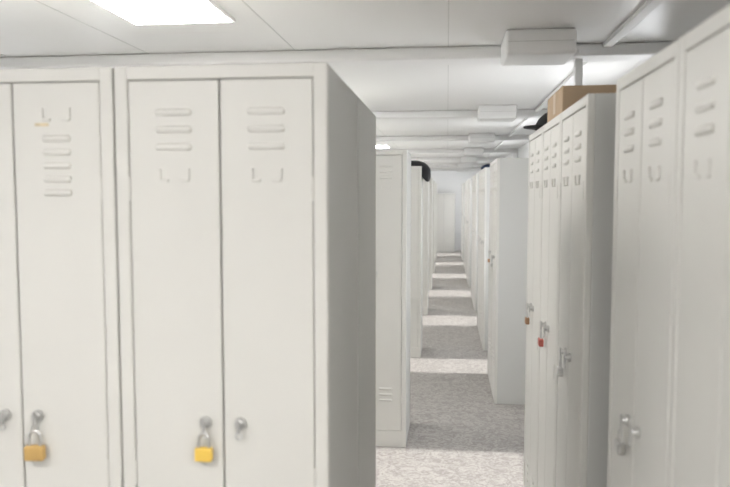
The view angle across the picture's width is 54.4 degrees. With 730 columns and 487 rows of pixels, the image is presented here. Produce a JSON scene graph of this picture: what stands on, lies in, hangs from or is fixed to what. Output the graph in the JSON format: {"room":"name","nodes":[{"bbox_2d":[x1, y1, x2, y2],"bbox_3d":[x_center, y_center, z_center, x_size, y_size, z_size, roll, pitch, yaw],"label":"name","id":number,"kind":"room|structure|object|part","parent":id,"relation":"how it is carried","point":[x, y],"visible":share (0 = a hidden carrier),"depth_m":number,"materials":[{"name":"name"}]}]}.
{"room":"changing room","nodes":[
{"label":"changing room","id":0,"kind":"room"},
{"bbox_2d":[0,0,729,170],"bbox_3d":[-0.068,-1.291,8.495,4.300,0.100,22.400,0,4,7],"label":"ceiling","id":1,"kind":"structure","parent":0,"point":[28,28],"depth_m":2.94,"materials":[{"name":"white paint"}]},
{"bbox_2d":[90,0,235,24],"bbox_3d":[-0.699,-0.817,2.469,0.393,0.014,0.395,0,4,7],"label":"ceiling light panel","id":2,"kind":"object","parent":1,"relation":"in","point":[138,12],"depth_m":2.48,"materials":[{"name":"white plastic"}]},
{"bbox_2d":[376,145,389,147],"bbox_3d":[0.127,-1.311,9.604,0.393,0.014,0.395,0,4,7],"label":"ceiling light panel","id":3,"kind":"object","parent":1,"relation":"in","point":[377,146],"depth_m":9.48,"materials":[{"name":"white plastic"}]},
{"bbox_2d":[457,167,468,171],"bbox_3d":[2.375,-1.792,17.188,0.305,0.100,0.262,0,4,7],"label":"junction box","id":4,"kind":"object","parent":1,"relation":"attached to","point":[458,169],"visible":0.84,"depth_m":17.07,"materials":[{"name":"white plastic"}]},
{"bbox_2d":[460,157,477,162],"bbox_3d":[1.824,-1.463,12.431,0.305,0.100,0.262,0,4,7],"label":"junction box","id":5,"kind":"object","parent":1,"relation":"attached to","point":[462,159],"visible":1,"depth_m":12.31,"materials":[{"name":"white"}]},
{"bbox_2d":[463,148,484,155],"bbox_3d":[1.549,-1.298,10.052,0.305,0.100,0.262,0,4,7],"label":"junction box","id":6,"kind":"object","parent":1,"relation":"attached to","point":[466,151],"visible":1,"depth_m":9.93,"materials":[{"name":"white"}]},
{"bbox_2d":[468,133,496,143],"bbox_3d":[1.274,-1.134,7.674,0.305,0.100,0.262,0,4,7],"label":"junction box","id":7,"kind":"object","parent":1,"relation":"attached to","point":[473,138],"visible":1,"depth_m":7.55,"materials":[{"name":"white"}]},
{"bbox_2d":[477,105,519,121],"bbox_3d":[0.998,-0.969,5.295,0.305,0.100,0.262,0,4,7],"label":"junction box","id":8,"kind":"object","parent":1,"relation":"attached to","point":[486,113],"visible":1,"depth_m":5.17,"materials":[{"name":"white metal"}]},
{"bbox_2d":[501,28,578,65],"bbox_3d":[0.723,-0.804,2.917,0.305,0.100,0.262,0,4,7],"label":"junction box","id":9,"kind":"object","parent":1,"relation":"attached to","point":[556,46],"visible":1,"depth_m":2.80,"materials":[{"name":"white"}]},
{"bbox_2d":[573,59,582,85],"bbox_3d":[0.945,0.249,3.219,0.035,2.136,0.038,0,4,7],"label":"trim","id":10,"kind":"structure","parent":1,"relation":"attached to","point":[578,63],"depth_m":3.13,"materials":[{"name":"white"}]},
{"bbox_2d":[376,251,524,486],"bbox_3d":[-0.068,0.994,8.654,4.300,0.100,22.400,0,4,7],"label":"floor","id":11,"kind":"structure","parent":0,"point":[458,436],"depth_m":4.93,"materials":[{"name":"carpet"}]},
{"bbox_2d":[0,67,123,486],"bbox_3d":[-0.713,0.518,1.770,0.443,1.800,0.498,0,4,7],"label":"tall cabinet","id":12,"kind":"object","parent":11,"relation":"on","point":[60,341],"visible":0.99,"depth_m":1.50,"materials":[{"name":"metal"}]},
{"bbox_2d":[24,430,45,461],"bbox_3d":[-0.704,0.431,1.514,0.041,0.068,0.020,0,4,1],"label":"padlock","id":13,"kind":"object","parent":12,"relation":"attached to","point":[32,452],"visible":1,"depth_m":1.51,"materials":[{"name":"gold metal"}]},
{"bbox_2d":[114,62,357,486],"bbox_3d":[-0.269,0.521,1.719,0.443,1.800,0.498,0,4,7],"label":"tall cabinet","id":14,"kind":"object","parent":11,"relation":"on","point":[237,183],"visible":1,"depth_m":1.46,"materials":[{"name":"metal"}]},
{"bbox_2d":[194,433,212,462],"bbox_3d":[-0.334,0.422,1.470,0.037,0.061,0.018,0,4,7],"label":"padlock","id":15,"kind":"object","parent":14,"relation":"attached to","point":[202,454],"visible":1,"depth_m":1.46,"materials":[{"name":"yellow metal"}]},
{"bbox_2d":[357,97,375,486],"bbox_3d":[-0.209,0.486,2.231,0.443,1.800,0.498,0,4,7],"label":"tall cabinet","id":16,"kind":"object","parent":11,"relation":"on","point":[366,120],"visible":0.08,"depth_m":2.13,"materials":[{"name":"metal"}]},
{"bbox_2d":[376,150,410,446],"bbox_3d":[0.056,0.328,4.518,0.443,1.800,0.498,0,4,7],"label":"tall cabinet","id":17,"kind":"object","parent":11,"relation":"on","point":[393,167],"visible":0.44,"depth_m":4.28,"materials":[{"name":"metal"}]},
{"bbox_2d":[410,166,422,357],"bbox_3d":[0.331,0.163,6.896,0.443,1.800,0.498,0,4,7],"label":"tall cabinet","id":18,"kind":"object","parent":11,"relation":"on","point":[416,301],"visible":0.25,"depth_m":6.66,"materials":[{"name":"metal"}]},
{"bbox_2d":[411,160,430,181],"bbox_3d":[0.484,-0.692,6.814,0.294,0.207,0.389,0,4,7],"label":"jacket","id":19,"kind":"object","parent":18,"relation":"on","point":[426,171],"visible":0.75,"depth_m":6.63,"materials":[{"name":"black fabric"}]},
{"bbox_2d":[422,179,428,314],"bbox_3d":[0.606,-0.002,9.275,0.443,1.800,0.498,0,4,7],"label":"tall cabinet","id":20,"kind":"object","parent":11,"relation":"on","point":[425,184],"visible":0.03,"depth_m":9.04,"materials":[{"name":"metal"}]},
{"bbox_2d":[429,178,432,289],"bbox_3d":[0.882,-0.166,11.653,0.443,1.800,0.498,0,4,7],"label":"tall cabinet","id":21,"kind":"object","parent":11,"relation":"on","point":[431,179],"visible":0.09,"depth_m":11.42,"materials":[{"name":"metal"}]},
{"bbox_2d":[432,181,434,272],"bbox_3d":[1.157,-0.331,14.031,0.443,1.800,0.498,0,4,7],"label":"tall cabinet","id":22,"kind":"object","parent":11,"relation":"on","point":[433,246],"visible":0.07,"depth_m":13.79,"materials":[{"name":"metal"}]},
{"bbox_2d":[435,183,436,261],"bbox_3d":[1.433,-0.495,16.410,0.443,1.800,0.498,0,4,7],"label":"tall cabinet","id":23,"kind":"object","parent":11,"relation":"on","point":[435,183],"visible":0.06,"depth_m":16.16,"materials":[{"name":"metal"}]},
{"bbox_2d":[437,193,454,251],"bbox_3d":[2.125,-0.569,19.170,0.602,1.566,0.498,0,4,7],"label":"cabinet","id":24,"kind":"object","parent":11,"relation":"on","point":[445,201],"visible":0.87,"depth_m":18.94,"materials":[{"name":"metal"}]},
{"bbox_2d":[461,217,461,256],"bbox_3d":[2.620,-0.573,17.534,0.498,1.800,0.443,0,4,7],"label":"tall cabinet","id":25,"kind":"object","parent":11,"relation":"on","point":[461,217],"visible":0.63,"depth_m":17.67,"materials":[{"name":"metal"}]},
{"bbox_2d":[462,183,464,260],"bbox_3d":[2.518,-0.512,16.650,0.498,1.800,0.443,0,4,7],"label":"tall cabinet","id":26,"kind":"object","parent":11,"relation":"on","point":[463,183],"visible":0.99,"depth_m":16.49,"materials":[{"name":"metal"}]},
{"bbox_2d":[464,186,464,240],"bbox_3d":[2.355,-0.408,15.154,0.498,1.800,0.443,0,4,7],"label":"tall cabinet","id":27,"kind":"object","parent":11,"relation":"on","point":[464,186],"visible":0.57,"depth_m":15.22,"materials":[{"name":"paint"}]},
{"bbox_2d":[464,182,465,267],"bbox_3d":[2.304,-0.378,14.712,0.498,1.800,0.443,0,4,7],"label":"tall cabinet","id":28,"kind":"object","parent":11,"relation":"on","point":[465,182],"visible":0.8,"depth_m":14.88,"materials":[{"name":"metal"}]},
{"bbox_2d":[465,181,466,271],"bbox_3d":[2.252,-0.347,14.270,0.498,1.800,0.443,0,4,7],"label":"tall cabinet","id":29,"kind":"object","parent":11,"relation":"on","point":[466,181],"visible":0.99,"depth_m":14.12,"materials":[{"name":"metal"}]},
{"bbox_2d":[466,180,467,278],"bbox_3d":[2.069,-0.244,12.777,0.498,1.800,0.443,0,4,7],"label":"tall cabinet","id":30,"kind":"object","parent":11,"relation":"on","point":[467,180],"visible":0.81,"depth_m":12.78,"materials":[{"name":"metal"}]},
{"bbox_2d":[467,179,468,282],"bbox_3d":[2.018,-0.213,12.335,0.498,1.800,0.443,0,4,7],"label":"tall cabinet","id":31,"kind":"object","parent":11,"relation":"on","point":[468,179],"visible":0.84,"depth_m":12.42,"materials":[{"name":"metal"}]},
{"bbox_2d":[467,178,471,286],"bbox_3d":[1.967,-0.183,11.893,0.498,1.800,0.443,0,4,7],"label":"tall cabinet","id":32,"kind":"object","parent":11,"relation":"on","point":[469,222],"visible":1,"depth_m":11.71,"materials":[{"name":"metal"}]},
{"bbox_2d":[471,177,472,297],"bbox_3d":[1.804,-0.079,10.397,0.498,1.800,0.443,0,4,7],"label":"tall cabinet","id":33,"kind":"object","parent":11,"relation":"on","point":[472,177],"visible":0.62,"depth_m":10.46,"materials":[{"name":"metal"}]},
{"bbox_2d":[472,175,474,301],"bbox_3d":[1.753,-0.049,9.955,0.498,1.800,0.443,0,4,7],"label":"tall cabinet","id":34,"kind":"object","parent":11,"relation":"on","point":[474,175],"visible":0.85,"depth_m":10.02,"materials":[{"name":"metal"}]},
{"bbox_2d":[473,174,478,310],"bbox_3d":[1.702,-0.018,9.513,0.498,1.800,0.443,0,4,7],"label":"tall cabinet","id":35,"kind":"object","parent":11,"relation":"on","point":[475,230],"visible":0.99,"depth_m":9.35,"materials":[{"name":"metal"}]},
{"bbox_2d":[477,171,480,331],"bbox_3d":[1.519,0.085,8.020,0.498,1.800,0.443,0,4,7],"label":"tall cabinet","id":36,"kind":"object","parent":11,"relation":"on","point":[478,235],"visible":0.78,"depth_m":8.05,"materials":[{"name":"metal"}]},
{"bbox_2d":[479,169,482,340],"bbox_3d":[1.467,0.116,7.578,0.498,1.800,0.443,0,4,7],"label":"tall cabinet","id":37,"kind":"object","parent":11,"relation":"on","point":[480,238],"visible":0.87,"depth_m":7.61,"materials":[{"name":"metal"}]},
{"bbox_2d":[481,167,489,350],"bbox_3d":[1.416,0.146,7.136,0.498,1.800,0.443,0,4,7],"label":"tall cabinet","id":38,"kind":"object","parent":11,"relation":"on","point":[486,171],"visible":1,"depth_m":6.96,"materials":[{"name":"metal"}]},
{"bbox_2d":[487,162,492,386],"bbox_3d":[1.258,0.239,5.803,0.498,1.800,0.443,0,4,7],"label":"tall cabinet","id":39,"kind":"object","parent":11,"relation":"on","point":[491,163],"visible":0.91,"depth_m":5.83,"materials":[{"name":"metal"}]},
{"bbox_2d":[491,158,528,404],"bbox_3d":[1.206,0.270,5.360,0.498,1.800,0.443,0,4,7],"label":"tall cabinet","id":40,"kind":"object","parent":11,"relation":"on","point":[510,175],"visible":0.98,"depth_m":5.16,"materials":[{"name":"metal"}]},
{"bbox_2d":[523,112,547,486],"bbox_3d":[0.894,0.389,2.974,0.575,1.889,0.440,0,4,7],"label":"tall cabinet","id":41,"kind":"object","parent":11,"relation":"on","point":[535,139],"depth_m":2.96,"materials":[{"name":"metal"}]},
{"bbox_2d":[525,311,529,324],"bbox_3d":[0.692,0.315,3.030,0.018,0.061,0.037,0,4,7],"label":"padlock","id":42,"kind":"object","parent":41,"relation":"attached to","point":[527,320],"visible":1,"depth_m":3.02,"materials":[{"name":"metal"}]},
{"bbox_3d":[0.771,-0.506,2.869,0.280,0.089,0.200,-1,4,-20],"label":"baseball cap","id":43,"kind":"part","parent":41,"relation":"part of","materials":[{"name":"black fabric"}]},
{"bbox_2d":[536,113,560,486],"bbox_3d":[0.882,0.465,2.532,0.498,1.800,0.443,0,4,7],"label":"tall cabinet","id":44,"kind":"object","parent":11,"relation":"on","point":[550,179],"visible":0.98,"depth_m":2.52,"materials":[{"name":"metal"}]},
{"bbox_2d":[538,330,543,346],"bbox_3d":[0.641,0.345,2.589,0.018,0.061,0.037,0,4,7],"label":"padlock","id":45,"kind":"object","parent":44,"relation":"attached to","point":[540,339],"visible":1,"depth_m":2.57,"materials":[{"name":"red metal"}]},
{"bbox_2d":[547,85,616,122],"bbox_3d":[0.849,-0.480,2.477,0.369,0.092,0.350,0,4,7],"label":"cardboard box","id":46,"kind":"object","parent":44,"relation":"on","point":[565,97],"visible":0.33,"depth_m":2.32,"materials":[{"name":"beige cardboard"}]},
{"bbox_2d":[554,93,615,486],"bbox_3d":[0.831,0.496,2.091,0.498,1.800,0.443,0,4,7],"label":"tall cabinet","id":47,"kind":"object","parent":11,"relation":"on","point":[588,126],"visible":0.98,"depth_m":1.90,"materials":[{"name":"metal"}]},
{"bbox_2d":[557,358,562,375],"bbox_3d":[0.590,0.373,2.148,0.016,0.055,0.033,0,4,7],"label":"padlock","id":48,"kind":"object","parent":47,"relation":"attached to","point":[559,368],"visible":1,"depth_m":2.13,"materials":[{"name":"silver metal"}]},
{"bbox_2d":[607,38,680,486],"bbox_3d":[0.779,0.541,1.439,0.498,1.800,0.443,0,4,7],"label":"tall cabinet","id":49,"kind":"object","parent":11,"relation":"on","point":[647,96],"visible":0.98,"depth_m":1.39,"materials":[{"name":"metal"}]},
{"bbox_2d":[614,429,624,454],"bbox_3d":[0.537,0.417,1.499,0.015,0.052,0.033,0,4,1],"label":"padlock","id":50,"kind":"object","parent":49,"relation":"attached to","point":[619,446],"visible":1,"depth_m":1.49,"materials":[{"name":"silver metal"}]},
{"bbox_2d":[667,5,729,486],"bbox_3d":[0.727,0.572,0.996,0.498,1.800,0.443,0,4,7],"label":"tall cabinet","id":51,"kind":"object","parent":11,"relation":"on","point":[699,403],"visible":1,"depth_m":1.07,"materials":[{"name":"metal"}]},
{"bbox_2d":[431,170,480,247],"bbox_3d":[1.212,-0.913,19.624,4.300,2.190,0.100,0,4,7],"label":"wall","id":52,"kind":"structure","parent":0,"point":[448,181],"depth_m":19.41,"materials":[{"name":"white paint"}]},
{"bbox_2d":[0,0,448,167],"bbox_3d":[-0.395,-1.243,8.537,2.764,0.002,22.200,0,4,7],"label":"trim","id":53,"kind":"structure","parent":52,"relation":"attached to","point":[34,0],"depth_m":2.82,"materials":[{"name":"white"}]},
{"bbox_2d":[472,0,663,170],"bbox_3d":[1.651,-1.217,8.302,0.040,0.020,22.200,0,4,7],"label":"trim","id":54,"kind":"structure","parent":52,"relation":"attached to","point":[648,6],"depth_m":2.88,"materials":[{"name":"white"}]},
{"bbox_2d":[504,142,528,157],"bbox_3d":[2.019,-0.132,8.334,0.100,2.190,22.200,0,4,7],"label":"wall","id":55,"kind":"structure","parent":0,"point":[523,151],"depth_m":9.42,"materials":[{"name":"white paint"}]},
{"bbox_2d":[0,41,674,68],"bbox_3d":[-0.667,-0.855,3.328,4.100,0.055,0.160,0,4,7],"label":"ceiling beam","id":56,"kind":"structure","parent":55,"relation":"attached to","point":[629,51],"depth_m":3.20,"materials":[{"name":"white paint"}]},
{"bbox_2d":[376,135,529,141],"bbox_3d":[-0.116,-1.185,8.085,4.100,0.055,0.160,0,4,7],"label":"beam","id":57,"kind":"structure","parent":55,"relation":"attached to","point":[499,137],"depth_m":7.91,"materials":[{"name":"white paint"}]},
{"bbox_2d":[430,168,481,169],"bbox_3d":[0.986,-1.843,17.598,4.100,0.055,0.160,0,4,7],"label":"trim","id":58,"kind":"structure","parent":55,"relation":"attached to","point":[430,168],"depth_m":17.39,"materials":[{"name":"white"}]},
{"bbox_2d":[411,157,503,160],"bbox_3d":[0.435,-1.514,12.841,4.100,0.055,0.160,0,4,7],"label":"beam","id":59,"kind":"structure","parent":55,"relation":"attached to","point":[488,158],"depth_m":12.64,"materials":[{"name":"white"}]},
{"bbox_2d":[427,163,489,165],"bbox_3d":[0.711,-1.679,15.220,4.100,0.055,0.160,0,4,7],"label":"trim","id":60,"kind":"structure","parent":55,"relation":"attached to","point":[453,164],"depth_m":15.01,"materials":[{"name":"white"}]},
{"bbox_2d":[371,109,547,119],"bbox_3d":[-0.391,-1.020,5.706,4.100,0.055,0.160,0,4,7],"label":"beam","id":61,"kind":"structure","parent":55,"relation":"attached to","point":[524,113],"depth_m":5.52,"materials":[{"name":"white paint"}]},
{"bbox_2d":[407,149,517,153],"bbox_3d":[0.160,-1.349,10.463,4.100,0.055,0.160,0,4,7],"label":"beam","id":62,"kind":"structure","parent":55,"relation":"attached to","point":[414,151],"depth_m":10.27,"materials":[{"name":"white"}]}
]}

